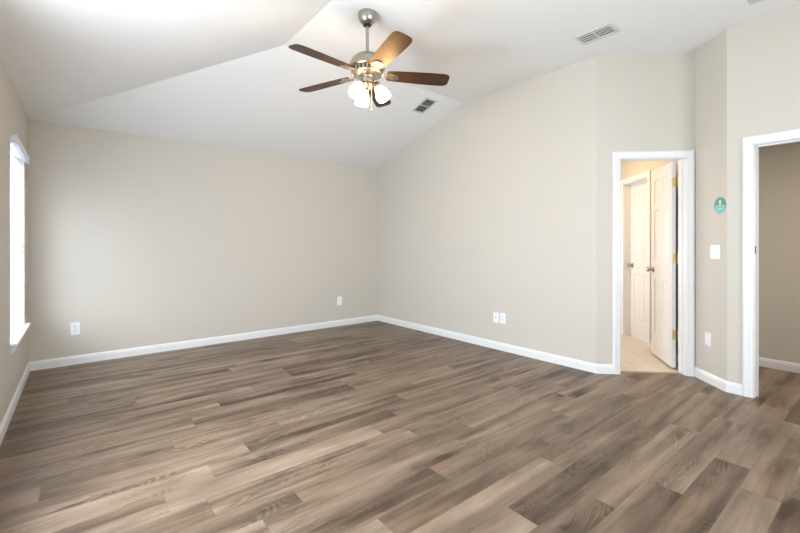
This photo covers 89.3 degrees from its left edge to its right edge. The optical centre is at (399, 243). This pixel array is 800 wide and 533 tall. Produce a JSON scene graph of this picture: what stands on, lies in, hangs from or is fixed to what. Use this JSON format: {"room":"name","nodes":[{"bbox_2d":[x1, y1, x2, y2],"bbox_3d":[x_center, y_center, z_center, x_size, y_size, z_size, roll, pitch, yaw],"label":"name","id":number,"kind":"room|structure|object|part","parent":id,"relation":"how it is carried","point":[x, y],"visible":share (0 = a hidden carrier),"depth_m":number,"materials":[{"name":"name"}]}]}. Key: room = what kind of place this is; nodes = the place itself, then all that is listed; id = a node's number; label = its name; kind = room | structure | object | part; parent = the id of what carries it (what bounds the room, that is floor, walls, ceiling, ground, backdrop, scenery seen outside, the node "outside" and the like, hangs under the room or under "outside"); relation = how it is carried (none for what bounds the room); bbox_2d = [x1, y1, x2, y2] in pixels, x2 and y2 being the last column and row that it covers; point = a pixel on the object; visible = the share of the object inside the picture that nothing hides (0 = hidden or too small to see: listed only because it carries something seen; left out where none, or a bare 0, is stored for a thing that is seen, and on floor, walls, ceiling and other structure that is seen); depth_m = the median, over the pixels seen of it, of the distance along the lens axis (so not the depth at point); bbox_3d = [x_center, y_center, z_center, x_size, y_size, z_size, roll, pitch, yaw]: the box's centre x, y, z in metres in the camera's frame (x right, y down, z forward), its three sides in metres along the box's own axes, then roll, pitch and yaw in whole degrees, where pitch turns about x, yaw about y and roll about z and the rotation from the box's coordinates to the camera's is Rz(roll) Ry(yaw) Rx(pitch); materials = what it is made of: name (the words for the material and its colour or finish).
{"room":"empty bedroom","nodes":[
{"label":"empty bedroom","id":0,"kind":"room"},
{"bbox_2d":[0,55,28,423],"bbox_3d":[-1.555,-0.013,1.244,0.115,2.445,6.515,0,0,-38],"label":"wall","id":1,"kind":"structure","parent":0,"point":[14,119],"depth_m":2.79,"materials":[{"name":"beige paint"}]},
{"bbox_2d":[0,362,29,444],"bbox_3d":[-1.536,1.167,1.323,0.014,0.087,6.386,0,0,-38],"label":"baseboard","id":2,"kind":"structure","parent":1,"relation":"attached to","point":[8,415],"depth_m":2.89,"materials":[{"name":"white paint"}]},
{"bbox_2d":[9,156,30,353],"bbox_3d":[-3.056,0.016,3.190,0.150,1.522,1.000,0,0,-38],"label":"window","id":3,"kind":"structure","parent":1,"relation":"in","point":[17,332],"depth_m":3.37,"materials":[{"name":"white paint"}]},
{"bbox_2d":[10,133,29,328],"bbox_3d":[-3.054,-0.076,3.230,0.086,1.397,1.004,0,0,-38],"label":"window blind","id":4,"kind":"object","parent":3,"relation":"attached to","point":[16,313],"visible":0.73,"depth_m":3.21,"materials":[{"name":"white plastic"}]},
{"bbox_3d":[-3.052,-0.048,3.193,0.042,1.315,0.662,0,0,-38],"label":"ladder cord","id":5,"kind":"part","parent":4,"relation":"part of","materials":[{"name":"white fabric"}]},
{"bbox_3d":[-3.052,0.613,3.193,0.044,0.018,0.880,0,0,-38],"label":"rail","id":6,"kind":"part","parent":4,"relation":"part of","materials":[{"name":"white plastic"}]},
{"bbox_3d":[-3.036,0.717,3.205,0.100,0.019,1.000,0,0,-38],"label":"sill","id":7,"kind":"part","parent":3,"relation":"part of","materials":[{"name":"white paint"}]},
{"bbox_2d":[29,120,377,361],"bbox_3d":[-1.973,-0.013,5.157,4.295,2.445,0.115,0,0,-39],"label":"wall","id":8,"kind":"structure","parent":0,"point":[135,240],"depth_m":4.64,"materials":[{"name":"beige paint"}]},
{"bbox_2d":[70,322,79,334],"bbox_3d":[-3.250,0.852,4.053,0.074,0.125,0.010,0,0,-39],"label":"wall outlet","id":9,"kind":"object","parent":8,"relation":"attached to","point":[74,327],"visible":1,"depth_m":4.05,"materials":[{"name":"white plastic"}]},
{"bbox_2d":[29,315,377,370],"bbox_3d":[-1.933,1.167,5.107,4.065,0.087,0.014,0,0,-39],"label":"baseboard","id":10,"kind":"structure","parent":8,"relation":"attached to","point":[100,356],"depth_m":4.65,"materials":[{"name":"white paint"}]},
{"bbox_2d":[337,296,341,304],"bbox_3d":[-0.887,0.842,5.949,0.078,0.128,0.010,0,0,-39],"label":"wall outlet","id":11,"kind":"object","parent":8,"relation":"attached to","point":[339,299],"visible":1,"depth_m":5.95,"materials":[{"name":"white plastic"}]},
{"bbox_2d":[0,321,799,532],"bbox_3d":[0.967,1.218,3.339,6.577,0.024,6.600,0,0,-39],"label":"floor","id":12,"kind":"structure","parent":0,"point":[373,426],"depth_m":2.44,"materials":[{"name":"wood"}]},
{"bbox_2d":[0,0,799,168],"bbox_3d":[0.744,-1.490,3.160,6.085,0.720,6.680,0,0,-39],"label":"ceiling","id":13,"kind":"structure","parent":0,"point":[221,73],"depth_m":3.46,"materials":[{"name":"white paint"}]},
{"bbox_2d":[289,8,449,111],"bbox_3d":[-0.266,-1.371,3.035,1.199,0.758,1.221,0,0,-39],"label":"ceiling fan","id":14,"kind":"object","parent":13,"relation":"hanging from","point":[367,66],"visible":1,"depth_m":3.02,"materials":[{"name":"brown wood"}]},
{"bbox_3d":[-0.530,-1.283,2.794,0.484,0.006,0.142,1,10,-44],"label":"blade","id":15,"kind":"part","parent":14,"relation":"part of","materials":[{"name":"brown wood"}]},
{"bbox_3d":[-0.596,-1.270,3.250,0.484,0.006,0.142,-2,10,28],"label":"blade","id":16,"kind":"part","parent":14,"relation":"part of","materials":[{"name":"brown wood"}]},
{"bbox_3d":[-0.320,-1.135,2.982,0.116,0.131,0.110,0,0,-39],"label":"lamp shade","id":17,"kind":"part","parent":14,"relation":"part of","materials":[{"name":"white glass"}]},
{"bbox_3d":[-0.297,-1.135,3.192,0.110,0.131,0.116,0,0,-39],"label":"lamp shade","id":18,"kind":"part","parent":14,"relation":"part of","materials":[{"name":"white glass"}]},
{"bbox_3d":[-0.182,-1.265,3.453,0.142,0.006,0.484,-12,-4,9],"label":"blade","id":19,"kind":"part","parent":14,"relation":"part of","materials":[{"name":"brown wood"}]},
{"bbox_3d":[-0.126,-1.135,3.068,0.113,0.131,0.113,0,0,-39],"label":"lamp shade","id":20,"kind":"part","parent":14,"relation":"part of","materials":[{"name":"white glass"}]},
{"bbox_3d":[-0.076,-1.285,2.716,0.142,0.006,0.484,14,-7,-25],"label":"blade","id":21,"kind":"part","parent":14,"relation":"part of","materials":[{"name":"brown wood"}]},
{"bbox_3d":[0.139,-1.274,3.123,0.484,0.006,0.142,1,-14,-8],"label":"blade","id":22,"kind":"part","parent":14,"relation":"part of","materials":[{"name":"brown wood"}]},
{"bbox_2d":[411,97,437,113],"bbox_3d":[0.299,-1.672,4.921,0.190,0.094,0.272,0,0,-39],"label":"ceiling vent","id":23,"kind":"object","parent":13,"relation":"in","point":[422,107],"visible":1,"depth_m":4.92,"materials":[{"name":"silver metal"}]},
{"bbox_2d":[573,23,620,45],"bbox_3d":[1.644,-1.747,3.389,0.195,0.008,0.305,0,0,-39],"label":"ceiling vent","id":24,"kind":"object","parent":13,"relation":"in","point":[606,30],"visible":1,"depth_m":3.38,"materials":[{"name":"silver metal"}]},
{"bbox_2d":[748,0,762,4],"bbox_3d":[2.582,-1.747,2.782,0.190,0.008,0.305,0,0,-39],"label":"ceiling vent","id":25,"kind":"object","parent":13,"relation":"in","point":[751,2],"visible":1,"depth_m":2.92,"materials":[{"name":"silver metal"}]},
{"bbox_2d":[378,56,596,363],"bbox_3d":[0.749,-0.300,5.162,0.115,3.020,3.516,0,0,-40],"label":"wall","id":26,"kind":"structure","parent":0,"point":[492,208],"depth_m":4.58,"materials":[{"name":"beige paint"}]},
{"bbox_2d":[378,315,612,373],"bbox_3d":[0.778,1.167,5.029,0.112,0.087,3.500,0,0,-42],"label":"baseboard","id":27,"kind":"structure","parent":26,"relation":"attached to","point":[561,360],"depth_m":4.48,"materials":[{"name":"white paint"}]},
{"bbox_2d":[493,312,498,322],"bbox_3d":[1.101,0.849,4.646,0.009,0.118,0.074,0,0,-40],"label":"cable jack","id":28,"kind":"object","parent":26,"relation":"attached to","point":[495,314],"visible":1,"depth_m":4.64,"materials":[{"name":"white plastic"}]},
{"bbox_2d":[500,313,505,323],"bbox_3d":[1.159,0.845,4.576,0.010,0.118,0.074,0,0,-40],"label":"wall outlet","id":29,"kind":"object","parent":26,"relation":"attached to","point":[502,315],"visible":1,"depth_m":4.57,"materials":[{"name":"white plastic"}]},
{"bbox_2d":[597,52,694,363],"bbox_3d":[2.269,-0.300,3.796,0.863,3.020,0.115,0,0,5],"label":"wall","id":30,"kind":"structure","parent":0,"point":[646,102],"depth_m":3.75,"materials":[{"name":"beige paint"}]},
{"bbox_2d":[613,150,694,376],"bbox_3d":[2.336,0.179,3.780,0.714,2.062,0.135,0,0,5],"label":"door frame","id":31,"kind":"structure","parent":30,"relation":"attached to","point":[689,154],"depth_m":3.74,"materials":[{"name":"white paint"}]},
{"bbox_2d":[621,29,726,380],"bbox_3d":[2.894,-0.300,4.622,0.282,3.020,2.654,0,0,4],"label":"wall","id":32,"kind":"structure","parent":0,"point":[711,58],"depth_m":3.51,"materials":[{"name":"beige paint"}]},
{"bbox_2d":[621,170,650,347],"bbox_3d":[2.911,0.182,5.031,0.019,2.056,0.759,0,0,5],"label":"trim","id":33,"kind":"structure","parent":32,"relation":"attached to","point":[647,174],"depth_m":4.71,"materials":[{"name":"white paint"}]},
{"bbox_2d":[627,181,646,341],"bbox_3d":[2.983,0.212,5.025,0.104,1.966,0.607,0,0,5],"label":"door","id":34,"kind":"structure","parent":32,"relation":"in","point":[638,264],"depth_m":5.10,"materials":[{"name":"white paint"}]},
{"bbox_2d":[621,371,680,373],"bbox_3d":[2.337,1.206,3.794,0.568,0.007,0.035,0,0,5],"label":"trim","id":35,"kind":"structure","parent":32,"relation":"attached to","point":[621,371],"depth_m":3.78,"materials":[{"name":"brown wood"}]},
{"bbox_2d":[646,162,677,367],"bbox_3d":[2.684,0.201,4.124,0.173,1.968,0.626,0,0,15],"label":"door","id":36,"kind":"structure","parent":32,"relation":"in","point":[663,179],"depth_m":4.06,"materials":[{"name":"white paint"}]},
{"bbox_3d":[2.700,0.280,4.383,0.069,0.062,0.062,0,0,15],"label":"knob","id":37,"kind":"part","parent":36,"relation":"part of","materials":[{"name":"silver metal"}]},
{"bbox_2d":[705,332,710,346],"bbox_3d":[2.679,0.832,3.521,0.007,0.112,0.074,0,0,4],"label":"wall plate","id":38,"kind":"object","parent":32,"relation":"attached to","point":[707,335],"visible":1,"depth_m":3.51,"materials":[{"name":"white plastic"}]},
{"bbox_2d":[710,245,719,258],"bbox_3d":[2.670,0.072,3.434,0.012,0.118,0.115,0,0,4],"label":"light switch","id":39,"kind":"object","parent":32,"relation":"attached to","point":[714,249],"visible":1,"depth_m":3.43,"materials":[{"name":"white plastic"}]},
{"bbox_2d":[694,367,741,395],"bbox_3d":[2.677,1.167,3.458,0.071,0.087,0.481,0,0,-5],"label":"baseboard","id":40,"kind":"structure","parent":32,"relation":"attached to","point":[730,387],"depth_m":3.38,"materials":[{"name":"white paint"}]},
{"bbox_2d":[714,197,725,213],"bbox_3d":[2.672,-0.317,3.381,0.002,0.140,0.140,0,0,4],"label":"sticker","id":41,"kind":"object","parent":32,"relation":"attached to","point":[720,203],"visible":1,"depth_m":3.38,"materials":[{"name":"teal"}]},
{"bbox_2d":[727,5,799,383],"bbox_3d":[3.373,-0.300,2.519,0.115,3.020,2.110,0,0,-39],"label":"wall","id":42,"kind":"structure","parent":0,"point":[763,54],"depth_m":3.20,"materials":[{"name":"beige paint"}]},
{"bbox_2d":[742,128,799,397],"bbox_3d":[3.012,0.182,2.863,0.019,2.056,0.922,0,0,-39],"label":"trim","id":43,"kind":"structure","parent":42,"relation":"attached to","point":[748,142],"depth_m":3.19,"materials":[{"name":"white paint"}]},
{"bbox_2d":[759,143,799,363],"bbox_3d":[4.230,0.105,3.245,0.100,2.210,2.170,0,0,-39],"label":"wall","id":44,"kind":"structure","parent":0,"point":[779,166],"depth_m":3.89,"materials":[{"name":"beige paint"}]},
{"bbox_2d":[759,357,799,372],"bbox_3d":[4.185,1.167,3.209,0.014,0.087,2.170,0,0,-39],"label":"baseboard","id":45,"kind":"structure","parent":44,"relation":"attached to","point":[763,362],"depth_m":3.88,"materials":[{"name":"white paint"}]},
{"bbox_2d":[759,142,799,147],"bbox_3d":[3.854,-0.970,2.899,1.160,0.060,2.300,0,0,-39],"label":"ceiling","id":46,"kind":"structure","parent":0,"point":[794,142],"depth_m":3.88,"materials":[{"name":"beige paint"}]}
]}

